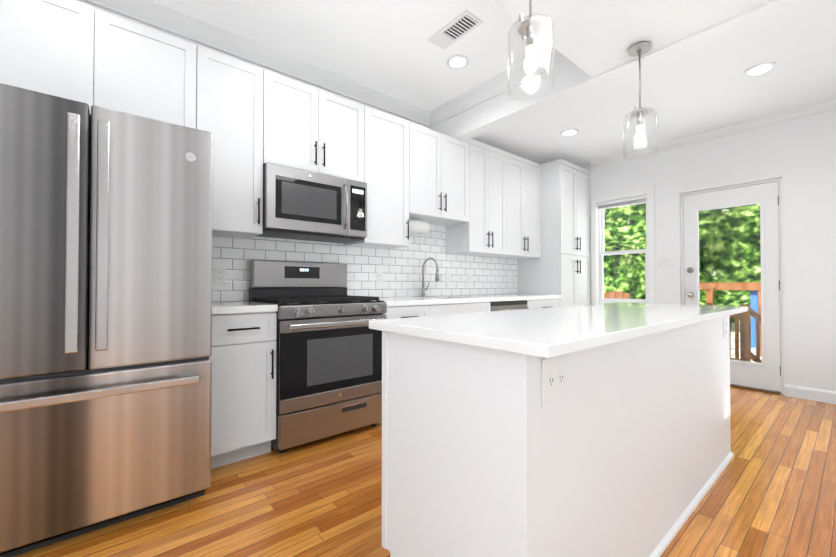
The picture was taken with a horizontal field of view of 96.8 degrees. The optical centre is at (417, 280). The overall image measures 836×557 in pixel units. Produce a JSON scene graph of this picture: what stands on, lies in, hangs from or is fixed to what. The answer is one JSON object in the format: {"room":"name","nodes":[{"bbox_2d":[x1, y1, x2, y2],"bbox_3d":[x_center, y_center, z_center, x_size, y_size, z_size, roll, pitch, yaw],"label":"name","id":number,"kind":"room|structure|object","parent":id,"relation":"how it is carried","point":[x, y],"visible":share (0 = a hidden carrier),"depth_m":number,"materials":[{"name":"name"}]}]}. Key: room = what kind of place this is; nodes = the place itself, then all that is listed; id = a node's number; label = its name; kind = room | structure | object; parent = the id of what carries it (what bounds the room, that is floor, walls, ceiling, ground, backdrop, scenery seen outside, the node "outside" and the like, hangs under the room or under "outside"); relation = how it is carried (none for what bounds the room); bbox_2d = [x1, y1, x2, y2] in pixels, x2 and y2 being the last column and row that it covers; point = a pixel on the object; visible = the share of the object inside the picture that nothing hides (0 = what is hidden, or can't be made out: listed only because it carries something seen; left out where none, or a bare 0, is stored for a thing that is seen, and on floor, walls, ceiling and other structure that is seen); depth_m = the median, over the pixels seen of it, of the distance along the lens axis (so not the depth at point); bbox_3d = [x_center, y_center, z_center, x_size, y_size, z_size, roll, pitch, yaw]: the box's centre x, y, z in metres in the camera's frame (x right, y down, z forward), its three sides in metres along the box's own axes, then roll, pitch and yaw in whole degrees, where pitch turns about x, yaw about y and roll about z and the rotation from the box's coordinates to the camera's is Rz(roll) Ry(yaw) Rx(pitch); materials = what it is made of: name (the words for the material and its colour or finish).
{"room":"kitchen","nodes":[
{"label":"kitchen","id":0,"kind":"room"},
{"bbox_2d":[75,0,430,128],"bbox_3d":[-1.052,-0.404,2.981,7.780,2.950,0.140,1,-1,-40],"label":"wall","id":1,"kind":"structure","parent":0,"point":[153,27],"depth_m":2.65,"materials":[{"name":"white paint"}]},
{"bbox_2d":[0,0,195,128],"bbox_3d":[-1.784,-1.084,2.048,0.920,0.657,0.342,1,-1,-40],"label":"upper cabinet","id":2,"kind":"object","parent":1,"relation":"attached to","point":[90,56],"visible":0.56,"depth_m":1.93,"materials":[{"name":"white paint"}]},
{"bbox_2d":[196,45,262,238],"bbox_3d":[-1.271,-0.858,2.452,0.385,1.100,0.377,1,-1,-40],"label":"upper cabinet","id":3,"kind":"object","parent":1,"relation":"attached to","point":[229,102],"visible":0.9,"depth_m":2.35,"materials":[{"name":"white paint"}]},
{"bbox_2d":[83,0,437,127],"bbox_3d":[-1.843,-1.681,2.181,5.240,0.115,0.090,1,-1,-40],"label":"crown molding","id":4,"kind":"structure","parent":1,"relation":"attached to","point":[160,15],"depth_m":2.72,"materials":[{"name":"white paint"}]},
{"bbox_2d":[263,69,363,181],"bbox_3d":[-0.825,-1.088,2.830,0.777,0.630,0.377,1,-1,-40],"label":"upper cabinet","id":5,"kind":"object","parent":1,"relation":"attached to","point":[310,128],"visible":0.81,"depth_m":2.68,"materials":[{"name":"white paint"}]},
{"bbox_2d":[257,162,366,242],"bbox_3d":[-0.803,-0.546,2.798,0.774,0.447,0.445,1,-1,-40],"label":"over-the-range microwave","id":6,"kind":"object","parent":5,"relation":"attached to","point":[299,204],"visible":1,"depth_m":2.64,"materials":[{"name":"grey metal"}]},
{"bbox_2d":[212,224,516,301],"bbox_3d":[-0.127,-0.229,3.658,3.709,0.784,0.008,1,-1,-40],"label":"tile backsplash","id":7,"kind":"structure","parent":1,"relation":"attached to","point":[400,268],"depth_m":3.49,"materials":[{"name":"white tile"}]},
{"bbox_2d":[214,267,225,283],"bbox_3d":[-1.381,-0.034,2.592,0.072,0.116,0.008,1,-1,-40],"label":"outlet","id":8,"kind":"object","parent":7,"relation":"attached to","point":[219,275],"visible":1,"depth_m":2.59,"materials":[{"name":"white plastic"}]},
{"bbox_2d":[376,271,382,283],"bbox_3d":[-0.357,-0.024,3.451,0.072,0.116,0.008,1,-1,-40],"label":"electrical outlet","id":9,"kind":"object","parent":7,"relation":"attached to","point":[379,277],"visible":1,"depth_m":3.45,"materials":[{"name":"white plastic"}]},
{"bbox_2d":[445,272,449,282],"bbox_3d":[0.327,-0.027,4.022,0.072,0.116,0.013,1,-1,-40],"label":"switch","id":10,"kind":"object","parent":7,"relation":"attached to","point":[447,277],"visible":1,"depth_m":4.02,"materials":[{"name":"white plastic"}]},
{"bbox_2d":[343,105,408,248],"bbox_3d":[-0.351,-0.849,3.225,0.457,1.100,0.377,1,-1,-40],"label":"upper cabinet","id":11,"kind":"object","parent":1,"relation":"attached to","point":[386,157],"visible":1,"depth_m":3.11,"materials":[{"name":"white paint"}]},
{"bbox_2d":[409,122,468,225],"bbox_3d":[0.123,-0.993,3.624,0.775,0.802,0.377,1,-1,-40],"label":"upper cabinet","id":12,"kind":"object","parent":1,"relation":"attached to","point":[438,178],"visible":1,"depth_m":3.49,"materials":[{"name":"white paint"}]},
{"bbox_2d":[409,219,429,233],"bbox_3d":[-0.042,-0.523,3.510,0.365,0.139,0.124,1,-1,-40],"label":"paper towel holder","id":13,"kind":"object","parent":12,"relation":"attached to","point":[419,226],"visible":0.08,"depth_m":3.49,"materials":[{"name":"white paper"}]},
{"bbox_2d":[446,143,505,255],"bbox_3d":[0.653,-0.839,4.068,0.607,1.100,0.377,1,-1,-40],"label":"upper cabinet","id":14,"kind":"object","parent":1,"relation":"attached to","point":[482,232],"visible":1,"depth_m":3.92,"materials":[{"name":"white paint"}]},
{"bbox_2d":[484,157,539,258],"bbox_3d":[1.151,-0.834,4.486,0.691,1.100,0.377,1,-1,-40],"label":"upper cabinet","id":15,"kind":"object","parent":1,"relation":"attached to","point":[522,210],"visible":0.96,"depth_m":4.35,"materials":[{"name":"white paint"}]},
{"bbox_2d":[465,138,590,174],"bbox_3d":[1.260,-1.411,4.427,2.109,0.052,0.617,1,-1,-40],"label":"trim","id":16,"kind":"structure","parent":1,"relation":"attached to","point":[518,158],"depth_m":4.39,"materials":[{"name":"white paint"}]},
{"bbox_2d":[13,387,835,556],"bbox_3d":[0.280,1.082,1.378,7.780,0.060,4.280,1,-1,-40],"label":"floor","id":17,"kind":"structure","parent":0,"point":[771,492],"depth_m":1.74,"materials":[{"name":"brown wood"}]},
{"bbox_2d":[0,83,212,556],"bbox_3d":[-1.575,0.168,1.785,0.892,1.778,0.928,1,-1,-40],"label":"fridge","id":18,"kind":"object","parent":17,"relation":"on","point":[106,229],"visible":1,"depth_m":1.49,"materials":[{"name":"grey metal"}]},
{"bbox_2d":[209,312,276,468],"bbox_3d":[-1.184,0.626,2.331,0.385,0.874,0.647,1,-1,-40],"label":"base cabinet","id":19,"kind":"object","parent":17,"relation":"on","point":[242,357],"visible":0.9,"depth_m":2.12,"materials":[{"name":"white paint"}]},
{"bbox_2d":[212,301,277,313],"bbox_3d":[-1.190,0.168,2.343,0.384,0.040,0.631,1,-1,-40],"label":"countertop","id":20,"kind":"structure","parent":19,"relation":"on","point":[234,307],"depth_m":2.14,"materials":[{"name":"white stone"}]},
{"bbox_2d":[249,260,386,452],"bbox_3d":[-0.708,0.460,2.673,0.774,1.215,0.698,1,-1,-40],"label":"range","id":21,"kind":"object","parent":17,"relation":"on","point":[329,364],"visible":0.92,"depth_m":2.46,"materials":[{"name":"grey metal"}]},
{"bbox_2d":[383,305,429,318],"bbox_3d":[-0.264,0.635,3.104,0.457,0.874,0.647,1,-1,-40],"label":"base cabinet","id":22,"kind":"object","parent":17,"relation":"on","point":[395,312],"visible":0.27,"depth_m":2.89,"materials":[{"name":"white paint"}]},
{"bbox_2d":[430,302,490,315],"bbox_3d":[0.209,0.640,3.502,0.775,0.874,0.647,1,-1,-40],"label":"base cabinet","id":23,"kind":"object","parent":17,"relation":"on","point":[452,308],"visible":0.1,"depth_m":3.26,"materials":[{"name":"white paint"}]},
{"bbox_2d":[379,294,562,305],"bbox_3d":[0.527,0.185,3.784,2.534,0.040,0.631,1,-1,-40],"label":"countertop","id":24,"kind":"structure","parent":23,"relation":"on","point":[403,301],"depth_m":3.48,"materials":[{"name":"white stone"}]},
{"bbox_2d":[420,257,438,296],"bbox_3d":[0.131,-0.031,3.638,0.102,0.387,0.256,1,-1,-40],"label":"faucet","id":25,"kind":"object","parent":24,"relation":"on","point":[423,289],"visible":1,"depth_m":3.68,"materials":[{"name":"silver metal"}]},
{"bbox_2d":[490,300,528,311],"bbox_3d":[0.749,0.646,3.936,0.602,0.871,0.653,1,-1,-40],"label":"dishwasher","id":26,"kind":"object","parent":17,"relation":"on","point":[507,305],"visible":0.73,"depth_m":3.70,"materials":[{"name":"grey metal"}]},
{"bbox_2d":[527,299,560,308],"bbox_3d":[1.238,0.650,4.365,0.691,0.874,0.647,1,-1,-40],"label":"base cabinet","id":27,"kind":"object","parent":17,"relation":"on","point":[540,303],"visible":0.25,"depth_m":4.13,"materials":[{"name":"white paint"}]},
{"bbox_2d":[517,164,590,305],"bbox_3d":[1.791,-0.143,4.838,0.748,2.472,0.647,1,-1,-40],"label":"pantry","id":28,"kind":"object","parent":17,"relation":"on","point":[561,265],"visible":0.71,"depth_m":4.56,"materials":[{"name":"white paint"}]},
{"bbox_2d":[380,314,733,556],"bbox_3d":[0.888,0.619,1.789,2.166,0.874,0.611,1,-1,-40],"label":"kitchen island","id":29,"kind":"object","parent":17,"relation":"on","point":[598,430],"depth_m":1.15,"materials":[{"name":"white paint"}]},
{"bbox_2d":[369,302,747,361],"bbox_3d":[0.902,0.167,1.794,2.224,0.030,0.720,1,-1,-40],"label":"island countertop","id":30,"kind":"structure","parent":29,"relation":"on","point":[548,333],"depth_m":1.22,"materials":[{"name":"white stone"}]},
{"bbox_2d":[156,0,835,165],"bbox_3d":[0.280,-1.661,1.410,7.500,0.474,4.000,1,-1,-40],"label":"ceiling","id":31,"kind":"structure","parent":0,"point":[699,58],"depth_m":2.71,"materials":[{"name":"white paint"}]},
{"bbox_2d":[428,10,482,49],"bbox_3d":[0.254,-1.728,2.578,0.170,0.012,0.380,1,-1,-40],"label":"ceiling vent","id":32,"kind":"object","parent":31,"relation":"in","point":[464,23],"visible":1,"depth_m":2.56,"materials":[{"name":"white metal"}]},
{"bbox_2d":[446,54,468,68],"bbox_3d":[0.313,-1.725,2.934,0.184,0.009,0.184,1,-1,-40],"label":"recessed light","id":33,"kind":"object","parent":31,"relation":"in","point":[458,61],"visible":1,"depth_m":2.92,"materials":[{"name":"white paint"}]},
{"bbox_2d":[431,47,569,123],"bbox_3d":[0.650,-1.669,3.217,0.090,0.115,1.470,1,-1,-40],"label":"ceiling beam","id":34,"kind":"structure","parent":31,"relation":"attached to","point":[497,85],"depth_m":3.23,"materials":[{"name":"white paint"}]},
{"bbox_2d":[508,0,553,100],"bbox_3d":[0.460,-1.104,1.516,0.180,0.664,0.180,1,-1,-40],"label":"pendant light","id":35,"kind":"object","parent":31,"relation":"hanging from","point":[529,28],"visible":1,"depth_m":1.50,"materials":[{"name":"clear glass"}]},
{"bbox_2d":[560,129,578,135],"bbox_3d":[1.594,-1.554,3.902,0.184,0.009,0.184,1,-1,-40],"label":"recessed light","id":36,"kind":"object","parent":31,"relation":"in","point":[568,132],"visible":1,"depth_m":3.89,"materials":[{"name":"white paint"}]},
{"bbox_2d":[623,41,657,159],"bbox_3d":[1.356,-1.095,2.268,0.180,0.664,0.180,1,-1,-40],"label":"pendant light","id":37,"kind":"object","parent":31,"relation":"hanging from","point":[638,49],"visible":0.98,"depth_m":2.26,"materials":[{"name":"clear glass"}]},
{"bbox_2d":[743,62,776,76],"bbox_3d":[2.541,-1.567,2.760,0.184,0.009,0.184,1,-1,-40],"label":"recessed light","id":38,"kind":"object","parent":31,"relation":"in","point":[760,69],"visible":1,"depth_m":2.75,"materials":[{"name":"white paint"}]},
{"bbox_2d":[579,109,835,395],"bbox_3d":[3.205,-0.394,3.852,0.140,2.950,4.000,1,-1,-40],"label":"wall","id":39,"kind":"structure","parent":0,"point":[798,156],"depth_m":3.45,"materials":[{"name":"white paint"}]},
{"bbox_2d":[598,203,646,303],"bbox_3d":[2.575,-0.350,4.635,0.093,1.317,0.587,1,-1,-40],"label":"window","id":40,"kind":"structure","parent":39,"relation":"in","point":[602,299],"depth_m":4.69,"materials":[{"name":"clear glass"}]},
{"bbox_2d":[597,195,646,209],"bbox_3d":[2.523,-0.962,4.598,0.038,0.091,0.578,1,-1,-40],"label":"window blind","id":41,"kind":"object","parent":40,"relation":"attached to","point":[641,199],"visible":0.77,"depth_m":4.57,"materials":[{"name":"white paint"}]},
{"bbox_2d":[591,185,654,303],"bbox_3d":[2.489,-0.346,4.559,0.045,1.510,0.765,1,-1,-40],"label":"window frame","id":42,"kind":"structure","parent":39,"relation":"in","point":[639,191],"depth_m":4.41,"materials":[{"name":"white paint"}]},
{"bbox_2d":[657,258,668,267],"bbox_3d":[2.790,-0.196,4.224,0.014,0.118,0.117,1,-1,-40],"label":"switch plate","id":43,"kind":"object","parent":39,"relation":"attached to","point":[662,262],"visible":1,"depth_m":4.23,"materials":[{"name":"white plastic"}]},
{"bbox_2d":[589,98,835,167],"bbox_3d":[3.331,-1.525,3.560,0.060,0.075,3.370,1,-1,-40],"label":"crown molding","id":44,"kind":"structure","parent":39,"relation":"attached to","point":[829,105],"depth_m":3.77,"materials":[{"name":"white paint"}]},
{"bbox_2d":[684,181,780,391],"bbox_3d":[3.184,0.059,3.808,0.120,2.004,0.763,1,-1,-40],"label":"back door","id":45,"kind":"structure","parent":39,"relation":"in","point":[765,374],"depth_m":3.65,"materials":[{"name":"white paint"}]},
{"bbox_2d":[681,178,783,394],"bbox_3d":[3.214,0.057,3.836,0.136,2.048,0.810,1,-1,-40],"label":"door frame","id":46,"kind":"structure","parent":39,"relation":"attached to","point":[781,271],"depth_m":3.55,"materials":[{"name":"white paint"}]},
{"label":"outside","id":47,"kind":"structure","parent":0,"visible":0},
{"bbox_2d":[730,323,761,361],"bbox_3d":[11.285,1.336,10.616,20.960,0.050,32.000,1,-1,-40],"label":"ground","id":48,"kind":"structure","parent":47,"point":[732,330],"depth_m":7.36,"materials":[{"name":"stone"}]},
{"bbox_2d":[603,203,760,329],"bbox_3d":[6.656,-2.761,9.755,4.860,8.224,13.200,1,-1,-40],"label":"trees","id":49,"kind":"object","parent":48,"relation":"on","point":[715,225],"depth_m":8.80,"materials":[{"name":"green plant"}]},
{"bbox_2d":[604,287,761,356],"bbox_3d":[3.410,0.709,8.327,1.825,1.150,9.390,1,-1,-40],"label":"fence","id":50,"kind":"object","parent":48,"relation":"on","point":[708,293],"depth_m":6.63,"materials":[{"name":"brown wood"}]},
{"bbox_2d":[699,282,760,347],"bbox_3d":[6.011,0.658,7.371,0.180,1.230,1.300,1,-1,-40],"label":"deck railing","id":51,"kind":"object","parent":48,"relation":"on","point":[754,297],"depth_m":7.01,"materials":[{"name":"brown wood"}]},
{"bbox_2d":[706,303,761,362],"bbox_3d":[4.071,0.884,4.955,0.095,1.140,1.600,1,-1,-40],"label":"deck railing","id":52,"kind":"object","parent":48,"relation":"on","point":[746,353],"depth_m":4.75,"materials":[{"name":"brown wood"}]},
{"bbox_3d":[1.611,-0.442,-0.190,7.780,2.950,0.140,1,-1,-40],"label":"wall","id":53,"kind":"structure","parent":0,"visible":0},
{"bbox_2d":[784,384,835,403],"bbox_3d":[3.919,1.015,2.865,0.014,0.108,1.556,1,-1,-40],"label":"baseboard","id":54,"kind":"structure","parent":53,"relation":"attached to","point":[814,394],"depth_m":3.32,"materials":[{"name":"white paint"}]}
]}

